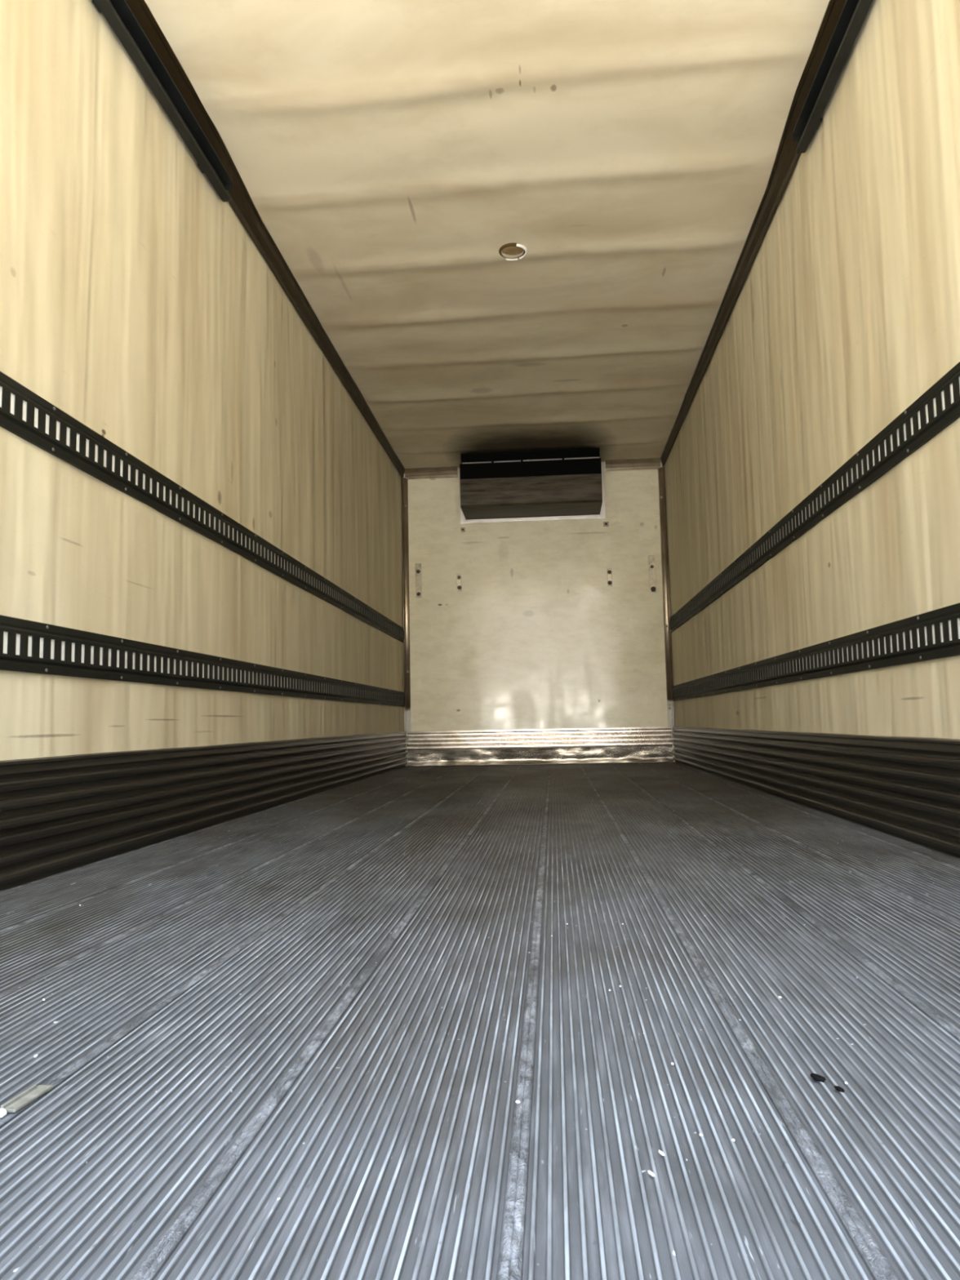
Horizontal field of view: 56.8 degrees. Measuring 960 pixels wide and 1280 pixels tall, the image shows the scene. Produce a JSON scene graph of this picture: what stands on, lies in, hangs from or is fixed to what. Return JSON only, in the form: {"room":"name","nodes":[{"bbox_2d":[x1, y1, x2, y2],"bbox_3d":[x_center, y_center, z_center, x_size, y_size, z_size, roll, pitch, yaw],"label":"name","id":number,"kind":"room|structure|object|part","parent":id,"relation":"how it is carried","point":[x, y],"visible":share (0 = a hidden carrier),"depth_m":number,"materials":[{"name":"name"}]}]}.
{"room":"truck trailer interior","nodes":[
{"label":"truck trailer interior","id":0,"kind":"room"},
{"bbox_2d":[0,0,404,760],"bbox_3d":[-1.050,-0.586,4.075,0.069,2.716,8.011,-2,-5,5],"label":"wall","id":1,"kind":"structure","parent":0,"point":[136,302],"depth_m":3.02,"materials":[{"name":"beige wood"}]},
{"bbox_2d":[91,0,233,201],"bbox_3d":[-1.193,-2.013,1.965,0.060,0.078,3.500,-2,-5,5],"label":"rail","id":2,"kind":"object","parent":1,"relation":"attached to","point":[117,13],"visible":1,"depth_m":3.08,"materials":[{"name":"black metal"}]},
{"bbox_2d":[0,371,404,642],"bbox_3d":[-1.010,-0.410,4.044,0.016,0.133,7.947,-2,-5,5],"label":"track","id":3,"kind":"object","parent":1,"relation":"attached to","point":[24,413],"visible":1,"depth_m":2.93,"materials":[{"name":"black metal"}]},
{"bbox_2d":[0,614,404,706],"bbox_3d":[-0.999,0.174,3.990,0.016,0.131,7.947,-2,-5,5],"label":"track","id":4,"kind":"object","parent":1,"relation":"attached to","point":[26,646],"visible":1,"depth_m":2.90,"materials":[{"name":"black metal"}]},
{"bbox_2d":[0,731,407,890],"bbox_3d":[-0.989,0.606,3.940,0.033,0.309,7.967,-2,-5,5],"label":"baseboard","id":5,"kind":"structure","parent":1,"relation":"attached to","point":[58,814],"depth_m":2.86,"materials":[{"name":"black metal"}]},
{"bbox_2d":[125,0,404,477],"bbox_3d":[-0.999,-1.876,4.168,0.086,0.087,7.970,-2,-5,5],"label":"trim","id":6,"kind":"structure","parent":1,"relation":"attached to","point":[242,203],"depth_m":4.01,"materials":[{"name":"black metal"}]},
{"bbox_2d":[0,761,959,1279],"bbox_3d":[0.191,0.790,3.852,2.464,0.120,8.021,-2,-5,5],"label":"floor","id":7,"kind":"structure","parent":0,"point":[301,1038],"depth_m":1.05,"materials":[{"name":"metal"}]},
{"bbox_2d":[0,1108,6,1117],"bbox_3d":[-0.471,0.464,0.872,0.012,0.008,0.010,-2,-5,5],"label":"pebble","id":8,"kind":"object","parent":7,"relation":"on","point":[2,1111],"visible":1,"depth_m":0.87,"materials":[{"name":"white"}]},
{"bbox_2d":[0,1084,52,1112],"bbox_3d":[-0.463,0.467,0.908,0.016,0.006,0.060,-2,-5,9],"label":"wood","id":9,"kind":"object","parent":7,"relation":"on","point":[20,1101],"visible":1,"depth_m":0.90,"materials":[{"name":"beige wood"}]},
{"bbox_2d":[647,1170,654,1177],"bbox_3d":[0.142,0.442,0.736,0.003,0.003,0.010,1,-6,-23],"label":"crumb","id":10,"kind":"object","parent":7,"relation":"on","point":[650,1172],"visible":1,"depth_m":0.73,"materials":[{"name":"white"}]},
{"bbox_2d":[809,1072,826,1082],"bbox_3d":[0.350,0.454,0.922,0.010,0.005,0.021,1,-6,-24],"label":"chip","id":11,"kind":"object","parent":7,"relation":"on","point":[815,1077],"visible":1,"depth_m":0.92,"materials":[{"name":"black"}]},
{"bbox_2d":[834,1085,844,1092],"bbox_3d":[0.362,0.452,0.894,0.006,0.004,0.015,0,-5,-16],"label":"chip","id":12,"kind":"object","parent":7,"relation":"on","point":[838,1088],"visible":1,"depth_m":0.89,"materials":[{"name":"black"}]},
{"bbox_2d":[144,0,829,468],"bbox_3d":[0.136,-1.975,4.103,2.424,0.096,8.011,-2,-5,5],"label":"ceiling","id":13,"kind":"structure","parent":0,"point":[389,152],"depth_m":3.78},
{"bbox_2d":[498,242,527,260],"bbox_3d":[0.162,-1.909,4.371,0.142,0.017,0.142,-2,-5,5],"label":"recessed light","id":14,"kind":"object","parent":13,"relation":"in","point":[513,248],"visible":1,"depth_m":4.35,"materials":[{"name":"silver"}]},
{"bbox_2d":[402,459,675,766],"bbox_3d":[0.493,-0.226,7.950,2.464,2.846,0.080,-2,-5,5],"label":"wall","id":15,"kind":"structure","parent":0,"point":[535,635],"depth_m":7.91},
{"bbox_2d":[401,476,410,731],"bbox_3d":[-0.666,-0.335,7.996,0.052,2.304,0.040,-2,-5,5],"label":"trim","id":16,"kind":"structure","parent":15,"relation":"attached to","point":[404,482],"depth_m":8.00,"materials":[{"name":"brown metal"}]},
{"bbox_2d":[415,563,421,597],"bbox_3d":[-0.557,-0.538,8.016,0.050,0.310,0.019,-2,-5,5],"label":"wall plate","id":17,"kind":"object","parent":15,"relation":"attached to","point":[418,566],"visible":1,"depth_m":8.02,"materials":[{"name":"metal"}]},
{"bbox_3d":[-0.559,-0.639,8.031,0.050,0.105,0.008,-2,-5,5],"label":"plate","id":18,"kind":"part","parent":17,"relation":"part of","materials":[{"name":"metal"}]},
{"bbox_3d":[-0.556,-0.485,8.017,0.050,0.205,0.008,-2,-5,5],"label":"plate","id":19,"kind":"part","parent":17,"relation":"part of","materials":[{"name":"metal"}]},
{"bbox_2d":[404,466,457,479],"bbox_3d":[-0.445,-1.520,8.080,0.482,0.088,0.050,-2,-5,5],"label":"trim","id":20,"kind":"structure","parent":15,"relation":"attached to","point":[442,472],"depth_m":8.08,"materials":[{"name":"brown metal"}]},
{"bbox_2d":[457,573,462,591],"bbox_3d":[-0.187,-0.518,7.983,0.043,0.160,0.019,-2,-5,5],"label":"wall plate","id":21,"kind":"object","parent":15,"relation":"attached to","point":[459,575],"visible":1,"depth_m":7.98,"materials":[{"name":"metal"}]},
{"bbox_2d":[460,527,465,532],"bbox_3d":[-0.156,-0.997,8.024,0.044,0.044,0.019,-2,-5,5],"label":"square plate","id":22,"kind":"object","parent":15,"relation":"attached to","point":[462,529],"visible":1,"depth_m":8.02,"materials":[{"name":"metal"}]},
{"bbox_2d":[459,447,605,524],"bbox_3d":[0.447,-1.343,7.775,1.304,0.520,0.477,-2,-5,5],"label":"refrigeration unit","id":23,"kind":"object","parent":15,"relation":"attached to","point":[563,484],"visible":1,"depth_m":7.57,"materials":[{"name":"black plastic"}]},
{"bbox_3d":[-0.162,-1.298,8.055,0.042,0.505,0.014,-2,-5,5],"label":"frame post","id":24,"kind":"part","parent":23,"relation":"part of","materials":[{"name":"silver metal"}]},
{"bbox_3d":[0.470,-1.086,7.984,1.218,0.034,0.012,-2,-5,5],"label":"frame rail","id":25,"kind":"part","parent":23,"relation":"part of","materials":[{"name":"silver metal"}]},
{"bbox_3d":[1.094,-1.332,7.954,0.044,0.505,0.014,-2,-5,5],"label":"frame post","id":26,"kind":"part","parent":23,"relation":"part of","materials":[{"name":"silver metal"}]},
{"bbox_2d":[407,726,673,765],"bbox_3d":[0.512,0.933,7.795,2.320,0.302,0.036,-2,-5,5],"label":"baseboard","id":27,"kind":"structure","parent":15,"relation":"attached to","point":[654,744],"depth_m":7.78,"materials":[{"name":"silver metal"}]},
{"bbox_3d":[0.513,1.015,7.779,2.320,0.134,0.018,-2,-5,5],"label":"kick plate","id":28,"kind":"part","parent":27,"relation":"part of","materials":[{"name":"silver metal"}]},
{"bbox_2d":[603,521,608,526],"bbox_3d":[1.124,-1.035,7.922,0.048,0.044,0.019,-2,-5,5],"label":"square plate","id":29,"kind":"object","parent":15,"relation":"attached to","point":[605,523],"visible":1,"depth_m":7.92,"materials":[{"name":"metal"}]},
{"bbox_2d":[607,568,612,586],"bbox_3d":[1.150,-0.556,7.876,0.042,0.160,0.019,-2,-5,5],"label":"wall plate","id":30,"kind":"object","parent":15,"relation":"attached to","point":[609,570],"visible":1,"depth_m":7.88,"materials":[{"name":"metal"}]},
{"bbox_2d":[605,457,661,471],"bbox_3d":[1.368,-1.569,7.934,0.487,0.088,0.050,-2,-5,5],"label":"trim","id":31,"kind":"structure","parent":15,"relation":"attached to","point":[651,463],"depth_m":7.93,"materials":[{"name":"brown metal"}]},
{"bbox_2d":[648,555,656,591],"bbox_3d":[1.522,-0.586,7.848,0.054,0.325,0.019,-2,-5,5],"label":"wall plate","id":32,"kind":"object","parent":15,"relation":"attached to","point":[651,558],"visible":1,"depth_m":7.85,"materials":[{"name":"metal"}]},
{"bbox_2d":[657,466,674,726],"bbox_3d":[1.638,-0.397,7.810,0.052,2.304,0.040,-2,-5,5],"label":"trim","id":33,"kind":"structure","parent":15,"relation":"attached to","point":[670,707],"depth_m":7.81,"materials":[{"name":"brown metal"}]},
{"bbox_2d":[664,0,959,739],"bbox_3d":[1.376,-0.651,3.880,0.069,2.716,8.011,-2,-5,5],"label":"wall","id":34,"kind":"structure","parent":0,"point":[846,312],"depth_m":3.10,"materials":[{"name":"beige wood"}]},
{"bbox_2d":[660,0,846,466],"bbox_3d":[1.270,-1.936,3.985,0.088,0.088,7.970,-2,-5,5],"label":"trim","id":35,"kind":"structure","parent":34,"relation":"attached to","point":[786,159],"depth_m":3.97,"materials":[{"name":"black metal"}]},
{"bbox_2d":[669,361,959,632],"bbox_3d":[1.341,-0.483,3.856,0.016,0.131,7.947,-2,-5,5],"label":"track","id":36,"kind":"object","parent":34,"relation":"attached to","point":[938,407],"visible":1,"depth_m":3.02,"materials":[{"name":"black metal"}]},
{"bbox_2d":[671,726,959,858],"bbox_3d":[1.357,0.543,3.751,0.033,0.308,7.967,-2,-5,5],"label":"baseboard","id":37,"kind":"structure","parent":34,"relation":"attached to","point":[908,788],"depth_m":3.08,"materials":[{"name":"black metal"}]},
{"bbox_2d":[671,602,959,701],"bbox_3d":[1.353,0.111,3.800,0.016,0.131,7.947,-2,-5,5],"label":"track","id":38,"kind":"object","parent":34,"relation":"attached to","point":[934,634],"visible":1,"depth_m":3.06,"materials":[{"name":"black metal"}]},
{"bbox_2d":[792,0,872,153],"bbox_3d":[1.100,-2.078,1.750,0.060,0.078,3.440,-2,-5,5],"label":"rail","id":39,"kind":"object","parent":34,"relation":"attached to","point":[854,12],"visible":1,"depth_m":3.05,"materials":[{"name":"black metal"}]}
]}

